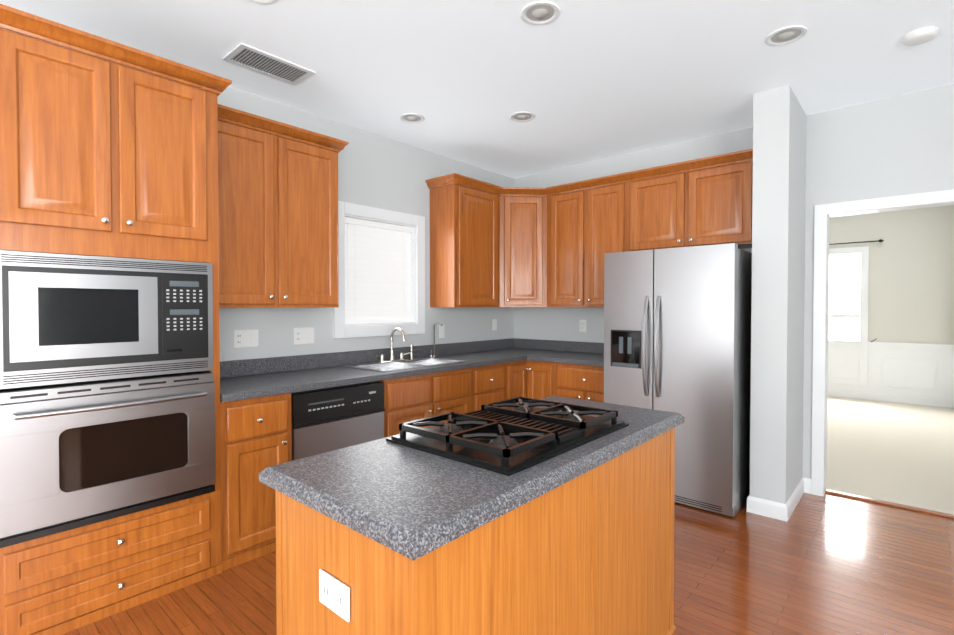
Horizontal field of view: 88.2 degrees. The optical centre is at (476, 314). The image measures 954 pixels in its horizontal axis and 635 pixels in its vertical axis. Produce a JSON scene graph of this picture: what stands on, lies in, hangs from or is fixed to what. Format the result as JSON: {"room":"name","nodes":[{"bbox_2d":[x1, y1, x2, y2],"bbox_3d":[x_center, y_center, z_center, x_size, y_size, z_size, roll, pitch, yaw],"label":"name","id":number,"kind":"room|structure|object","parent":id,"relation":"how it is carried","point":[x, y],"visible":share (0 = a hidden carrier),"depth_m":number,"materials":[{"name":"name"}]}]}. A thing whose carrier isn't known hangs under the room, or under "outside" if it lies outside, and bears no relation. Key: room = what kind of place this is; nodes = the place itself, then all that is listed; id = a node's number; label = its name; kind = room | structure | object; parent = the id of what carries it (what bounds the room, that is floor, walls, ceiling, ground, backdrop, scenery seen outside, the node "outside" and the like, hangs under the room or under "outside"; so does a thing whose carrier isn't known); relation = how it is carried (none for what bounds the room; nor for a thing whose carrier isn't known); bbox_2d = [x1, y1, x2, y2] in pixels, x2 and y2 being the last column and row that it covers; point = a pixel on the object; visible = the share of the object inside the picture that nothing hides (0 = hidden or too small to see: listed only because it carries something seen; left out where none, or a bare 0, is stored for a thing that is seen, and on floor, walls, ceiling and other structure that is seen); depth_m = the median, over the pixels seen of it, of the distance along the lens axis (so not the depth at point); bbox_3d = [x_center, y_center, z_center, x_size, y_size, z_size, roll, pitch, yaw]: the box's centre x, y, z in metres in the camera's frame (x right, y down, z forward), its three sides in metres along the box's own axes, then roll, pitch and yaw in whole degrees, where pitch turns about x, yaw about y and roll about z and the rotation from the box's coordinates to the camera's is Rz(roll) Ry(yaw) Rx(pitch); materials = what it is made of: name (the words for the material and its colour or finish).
{"room":"kitchen","nodes":[
{"label":"kitchen","id":0,"kind":"room"},
{"bbox_2d":[2,28,513,360],"bbox_3d":[-2.223,-0.056,2.515,0.120,2.770,8.040,1,1,41],"label":"wall","id":1,"kind":"structure","parent":0,"point":[378,171],"depth_m":3.94,"materials":[{"name":"grey paint"}]},
{"bbox_2d":[233,329,258,348],"bbox_3d":[-1.513,0.157,3.226,0.007,0.120,0.165,1,1,41],"label":"electrical outlet","id":2,"kind":"object","parent":1,"relation":"attached to","point":[246,338],"visible":1,"depth_m":3.22,"materials":[{"name":"white plastic"}]},
{"bbox_2d":[218,120,338,307],"bbox_3d":[-1.348,-0.579,3.135,0.356,1.065,0.896,1,1,41],"label":"upper cabinet","id":3,"kind":"object","parent":1,"relation":"attached to","point":[278,220],"visible":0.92,"depth_m":3.05,"materials":[{"name":"brown wood"}]},
{"bbox_2d":[0,4,752,195],"bbox_3d":[-0.168,-1.153,2.863,2.472,0.090,3.912,1,1,41],"label":"crown molding","id":4,"kind":"structure","parent":3,"relation":"on","point":[33,26],"depth_m":2.80,"materials":[{"name":"brown wood"}]},
{"bbox_2d":[293,327,313,344],"bbox_3d":[-1.241,0.152,3.533,0.007,0.120,0.165,1,1,41],"label":"electrical outlet","id":5,"kind":"object","parent":1,"relation":"attached to","point":[303,336],"visible":1,"depth_m":3.53,"materials":[{"name":"white plastic"}]},
{"bbox_2d":[333,201,424,338],"bbox_3d":[-0.819,-0.347,4.085,0.140,1.040,0.920,1,1,41],"label":"window","id":6,"kind":"structure","parent":1,"relation":"in","point":[342,329],"depth_m":4.07,"materials":[{"name":"white"}]},
{"bbox_2d":[345,217,412,323],"bbox_3d":[-0.815,-0.347,4.082,0.061,0.832,0.708,1,1,41],"label":"window blinds","id":7,"kind":"object","parent":6,"relation":"attached to","point":[378,263],"visible":0.83,"depth_m":4.07,"materials":[{"name":"white"}]},
{"bbox_2d":[439,325,444,337],"bbox_3d":[-0.325,0.155,4.572,0.007,0.120,0.072,1,1,41],"label":"electrical outlet","id":8,"kind":"object","parent":1,"relation":"attached to","point":[442,331],"visible":0.93,"depth_m":4.57,"materials":[{"name":"white plastic"}]},
{"bbox_2d":[430,184,498,306],"bbox_3d":[-0.088,-0.603,4.562,0.356,1.065,0.621,1,1,41],"label":"upper cabinet","id":9,"kind":"object","parent":1,"relation":"attached to","point":[464,246],"visible":1,"depth_m":4.38,"materials":[{"name":"brown wood"}]},
{"bbox_2d":[492,319,496,330],"bbox_3d":[0.188,0.105,5.152,0.007,0.120,0.072,1,1,41],"label":"electrical outlet","id":10,"kind":"object","parent":1,"relation":"attached to","point":[494,327],"visible":1,"depth_m":5.14,"materials":[{"name":"white plastic"}]},
{"bbox_2d":[0,0,953,177],"bbox_3d":[1.601,-1.488,2.350,6.040,0.100,12.890,1,1,41],"label":"ceiling","id":11,"kind":"structure","parent":0,"point":[585,81],"depth_m":2.79,"materials":[{"name":"white paint"}]},
{"bbox_2d":[249,0,277,3],"bbox_3d":[-0.974,-1.428,2.176,0.188,0.014,0.188,1,1,41],"label":"recessed light","id":12,"kind":"object","parent":11,"relation":"in","point":[264,1],"visible":1,"depth_m":2.25,"materials":[{"name":"white"}]},
{"bbox_2d":[222,43,315,85],"bbox_3d":[-1.198,-1.442,2.851,0.250,0.008,0.435,1,1,41],"label":"ceiling vent","id":13,"kind":"object","parent":11,"relation":"in","point":[259,61],"visible":1,"depth_m":2.84,"materials":[{"name":"white metal"}]},
{"bbox_2d":[399,113,424,122],"bbox_3d":[-0.481,-1.453,3.649,0.188,0.014,0.188,1,1,41],"label":"recessed light","id":14,"kind":"object","parent":11,"relation":"in","point":[412,118],"visible":1,"depth_m":3.63,"materials":[{"name":"white metal"}]},
{"bbox_2d":[510,112,534,121],"bbox_3d":[0.336,-1.452,3.622,0.188,0.014,0.188,1,1,41],"label":"recessed light","id":15,"kind":"object","parent":11,"relation":"in","point":[522,116],"visible":1,"depth_m":3.61,"materials":[{"name":"white metal"}]},
{"bbox_2d":[521,1,559,24],"bbox_3d":[0.302,-1.431,2.345,0.188,0.014,0.188,1,1,41],"label":"recessed light","id":16,"kind":"object","parent":11,"relation":"in","point":[540,13],"visible":1,"depth_m":2.33,"materials":[{"name":"white metal"}]},
{"bbox_2d":[765,25,807,45],"bbox_3d":[1.593,-1.434,2.538,0.188,0.014,0.188,1,1,41],"label":"recessed light","id":17,"kind":"object","parent":11,"relation":"in","point":[785,35],"visible":1,"depth_m":2.53,"materials":[{"name":"white metal"}]},
{"bbox_2d":[902,26,938,45],"bbox_3d":[2.274,-1.422,2.524,0.140,0.038,0.140,1,1,41],"label":"smoke detector","id":18,"kind":"object","parent":11,"relation":"attached to","point":[920,36],"visible":1,"depth_m":2.50,"materials":[{"name":"white plastic"}]},
{"bbox_2d":[62,492,953,634],"bbox_3d":[-0.003,1.412,0.580,6.040,0.100,8.040,1,1,41],"label":"floor","id":19,"kind":"structure","parent":0,"point":[829,564],"depth_m":2.44,"materials":[{"name":"brown wood"}]},
{"bbox_2d":[0,28,221,634],"bbox_3d":[-1.819,0.106,2.382,0.660,2.450,0.870,1,1,41],"label":"tall cabinet","id":20,"kind":"object","parent":19,"relation":"on","point":[101,157],"visible":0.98,"depth_m":2.15,"materials":[{"name":"brown wood"}]},
{"bbox_2d":[0,250,212,388],"bbox_3d":[-1.750,0.012,2.319,0.458,0.536,0.790,1,1,41],"label":"microwave","id":21,"kind":"object","parent":20,"relation":"in","point":[66,318],"visible":1,"depth_m":2.12,"materials":[{"name":"silver metal"}]},
{"bbox_2d":[0,371,214,547],"bbox_3d":[-1.773,0.593,2.349,0.658,0.602,0.792,1,1,41],"label":"wall oven","id":22,"kind":"object","parent":20,"relation":"in","point":[76,455],"visible":1,"depth_m":2.12,"materials":[{"name":"silver metal"}]},
{"bbox_2d":[220,393,291,570],"bbox_3d":[-1.406,0.884,2.875,0.646,0.878,0.393,1,1,41],"label":"base cabinet","id":23,"kind":"object","parent":19,"relation":"on","point":[255,437],"visible":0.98,"depth_m":2.65,"materials":[{"name":"brown wood"}]},
{"bbox_2d":[291,381,384,460],"bbox_3d":[-1.055,0.882,3.264,0.600,0.870,0.641,1,1,41],"label":"dishwasher","id":24,"kind":"object","parent":19,"relation":"on","point":[324,420],"visible":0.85,"depth_m":3.03,"materials":[{"name":"silver metal"}]},
{"bbox_2d":[379,368,471,437],"bbox_3d":[-0.545,0.868,3.850,0.646,0.878,0.898,1,1,41],"label":"base cabinet","id":25,"kind":"object","parent":19,"relation":"on","point":[411,398],"visible":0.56,"depth_m":3.59,"materials":[{"name":"brown wood"}]},
{"bbox_2d":[276,424,679,634],"bbox_3d":[0.136,0.902,1.733,0.601,0.880,1.456,1,1,41],"label":"kitchen island","id":26,"kind":"object","parent":19,"relation":"on","point":[594,555],"depth_m":1.33,"materials":[{"name":"brown wood"}]},
{"bbox_2d":[259,396,683,563],"bbox_3d":[0.133,0.442,1.735,0.656,0.040,1.515,1,1,41],"label":"island countertop","id":27,"kind":"structure","parent":26,"relation":"on","point":[412,503],"depth_m":1.27,"materials":[{"name":"grey stone"}]},
{"bbox_2d":[386,396,628,475],"bbox_3d":[0.135,0.391,1.755,0.520,0.060,0.740,1,1,41],"label":"cooktop","id":28,"kind":"object","parent":27,"relation":"in","point":[511,438],"visible":1,"depth_m":1.62,"materials":[{"name":"black metal"}]},
{"bbox_2d":[472,363,504,411],"bbox_3d":[-0.103,0.859,4.350,0.646,0.878,0.433,1,1,41],"label":"base cabinet","id":29,"kind":"object","parent":19,"relation":"on","point":[488,384],"visible":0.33,"depth_m":4.12,"materials":[{"name":"brown wood"}]},
{"bbox_2d":[505,360,554,407],"bbox_3d":[0.444,0.852,4.767,0.913,0.878,0.913,1,1,41],"label":"base cabinet","id":30,"kind":"object","parent":19,"relation":"on","point":[530,379],"visible":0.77,"depth_m":4.43,"materials":[{"name":"brown wood"}]},
{"bbox_2d":[220,338,551,401],"bbox_3d":[-0.439,0.353,3.950,0.660,0.145,3.294,1,1,41],"label":"countertop","id":31,"kind":"structure","parent":30,"relation":"on","point":[251,378],"depth_m":3.45,"materials":[{"name":"stone"}]},
{"bbox_2d":[376,328,413,362],"bbox_3d":[-0.621,0.239,3.956,0.190,0.275,0.407,1,1,41],"label":"faucet","id":32,"kind":"object","parent":31,"relation":"on","point":[391,358],"visible":1,"depth_m":3.97,"materials":[{"name":"silver metal"}]},
{"bbox_2d":[344,357,467,371],"bbox_3d":[-0.538,0.469,3.851,0.480,0.180,0.850,1,1,41],"label":"sink","id":33,"kind":"object","parent":31,"relation":"in","point":[406,364],"visible":0.4,"depth_m":3.89,"materials":[{"name":"silver metal"}]},
{"bbox_2d":[430,323,441,356],"bbox_3d":[-0.363,0.224,4.370,0.123,0.306,0.069,1,1,41],"label":"tap","id":34,"kind":"object","parent":31,"relation":"on","point":[434,340],"visible":1,"depth_m":4.40,"materials":[{"name":"silver metal"}]},
{"bbox_2d":[528,340,603,366],"bbox_3d":[1.012,0.344,4.442,0.865,0.145,0.637,1,1,41],"label":"countertop","id":35,"kind":"structure","parent":30,"relation":"on","point":[568,352],"depth_m":4.73,"materials":[{"name":"stone"}]},
{"bbox_2d":[555,363,603,402],"bbox_3d":[1.104,0.859,4.363,0.608,0.878,0.646,1,1,41],"label":"base cabinet","id":36,"kind":"object","parent":19,"relation":"on","point":[582,382],"visible":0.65,"depth_m":4.17,"materials":[{"name":"brown wood"}]},
{"bbox_2d":[604,243,751,516],"bbox_3d":[1.555,0.424,3.705,0.890,1.770,0.959,1,1,41],"label":"refrigerator","id":37,"kind":"object","parent":19,"relation":"on","point":[677,330],"visible":0.75,"depth_m":3.30,"materials":[{"name":"silver metal"}]},
{"bbox_2d":[514,84,953,478],"bbox_3d":[2.662,-0.072,3.485,5.920,2.770,0.120,1,1,41],"label":"wall","id":38,"kind":"structure","parent":0,"point":[899,145],"depth_m":3.50,"materials":[{"name":"grey paint"}]},
{"bbox_2d":[499,196,546,306],"bbox_3d":[0.432,-0.609,4.942,0.632,1.065,0.631,1,1,41],"label":"upper cabinet","id":39,"kind":"object","parent":38,"relation":"attached to","point":[522,251],"visible":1,"depth_m":4.71,"materials":[{"name":"brown wood"}]},
{"bbox_2d":[580,320,585,331],"bbox_3d":[1.039,0.110,4.835,0.072,0.120,0.007,1,1,41],"label":"electrical outlet","id":40,"kind":"object","parent":38,"relation":"attached to","point":[582,325],"visible":1,"depth_m":4.83,"materials":[{"name":"white plastic"}]},
{"bbox_2d":[547,182,628,306],"bbox_3d":[1.071,-0.603,4.562,0.827,1.065,0.356,1,1,41],"label":"upper cabinet","id":41,"kind":"object","parent":38,"relation":"attached to","point":[587,229],"visible":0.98,"depth_m":4.47,"materials":[{"name":"brown wood"}]},
{"bbox_2d":[629,160,752,250],"bbox_3d":[1.760,-0.825,3.949,1.011,0.600,0.356,1,1,41],"label":"upper cabinet","id":42,"kind":"object","parent":38,"relation":"attached to","point":[708,206],"visible":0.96,"depth_m":3.82,"materials":[{"name":"brown wood"}]},
{"bbox_2d":[811,189,953,518],"bbox_3d":[2.835,0.263,3.338,0.906,2.105,0.164,1,1,41],"label":"door frame","id":43,"kind":"structure","parent":38,"relation":"attached to","point":[823,213],"depth_m":3.54,"materials":[{"name":"white painted wood"}]},
{"bbox_2d":[750,85,805,503],"bbox_3d":[2.117,-0.072,3.446,0.205,2.770,0.660,1,1,41],"label":"column","id":44,"kind":"structure","parent":0,"point":[778,281],"depth_m":3.21,"materials":[{"name":"grey paint"}]},
{"bbox_2d":[747,495,761,512],"bbox_3d":[2.031,1.260,3.535,0.014,0.105,0.673,1,1,41],"label":"baseboard","id":45,"kind":"structure","parent":44,"relation":"attached to","point":[752,502],"depth_m":3.27,"materials":[{"name":"white wood"}]},
{"bbox_2d":[783,477,806,521],"bbox_3d":[2.197,1.262,3.389,0.020,0.105,0.673,1,1,41],"label":"baseboard","id":46,"kind":"structure","parent":44,"relation":"attached to","point":[788,508],"depth_m":3.33,"materials":[{"name":"white wood"}]},
{"bbox_2d":[826,396,953,514],"bbox_3d":[3.756,1.317,5.858,3.250,0.112,4.850,1,1,41],"label":"floor carpet","id":47,"kind":"object","parent":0,"point":[899,453],"depth_m":4.58,"materials":[{"name":"beige carpet"}]},
{"bbox_2d":[829,205,953,344],"bbox_3d":[5.328,-0.141,7.600,2.970,2.770,0.120,1,1,41],"label":"wall","id":48,"kind":"structure","parent":0,"point":[911,281],"depth_m":6.89,"materials":[{"name":"white paint"}]},
{"bbox_2d":[828,246,868,385],"bbox_3d":[5.346,0.016,7.487,0.950,2.040,0.030,1,1,41],"label":"window","id":49,"kind":"structure","parent":48,"relation":"in","point":[848,291],"depth_m":7.32,"materials":[{"name":"white glass"}]},
{"bbox_2d":[829,239,883,341],"bbox_3d":[5.347,-0.348,7.437,1.230,1.477,0.094,1,1,41],"label":"curtain rod","id":50,"kind":"object","parent":48,"relation":"attached to","point":[880,240],"visible":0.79,"depth_m":7.16,"materials":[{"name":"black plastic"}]},
{"bbox_2d":[828,340,951,399],"bbox_3d":[5.256,0.755,7.579,2.970,0.743,0.031,1,1,41],"label":"wainscoting","id":51,"kind":"structure","parent":48,"relation":"attached to","point":[916,370],"depth_m":6.97,"materials":[{"name":"white wood"}]},
{"bbox_2d":[828,389,952,407],"bbox_3d":[5.273,1.180,7.582,2.940,0.105,0.014,1,1,41],"label":"baseboard","id":52,"kind":"structure","parent":48,"relation":"attached to","point":[831,392],"depth_m":7.01,"materials":[{"name":"white"}]},
{"bbox_2d":[952,345,953,399],"bbox_3d":[4.840,0.231,4.817,0.030,2.120,4.708,1,1,41],"label":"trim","id":53,"kind":"structure","parent":48,"relation":"attached to","point":[952,345],"depth_m":6.59,"materials":[{"name":"white"}]}
]}

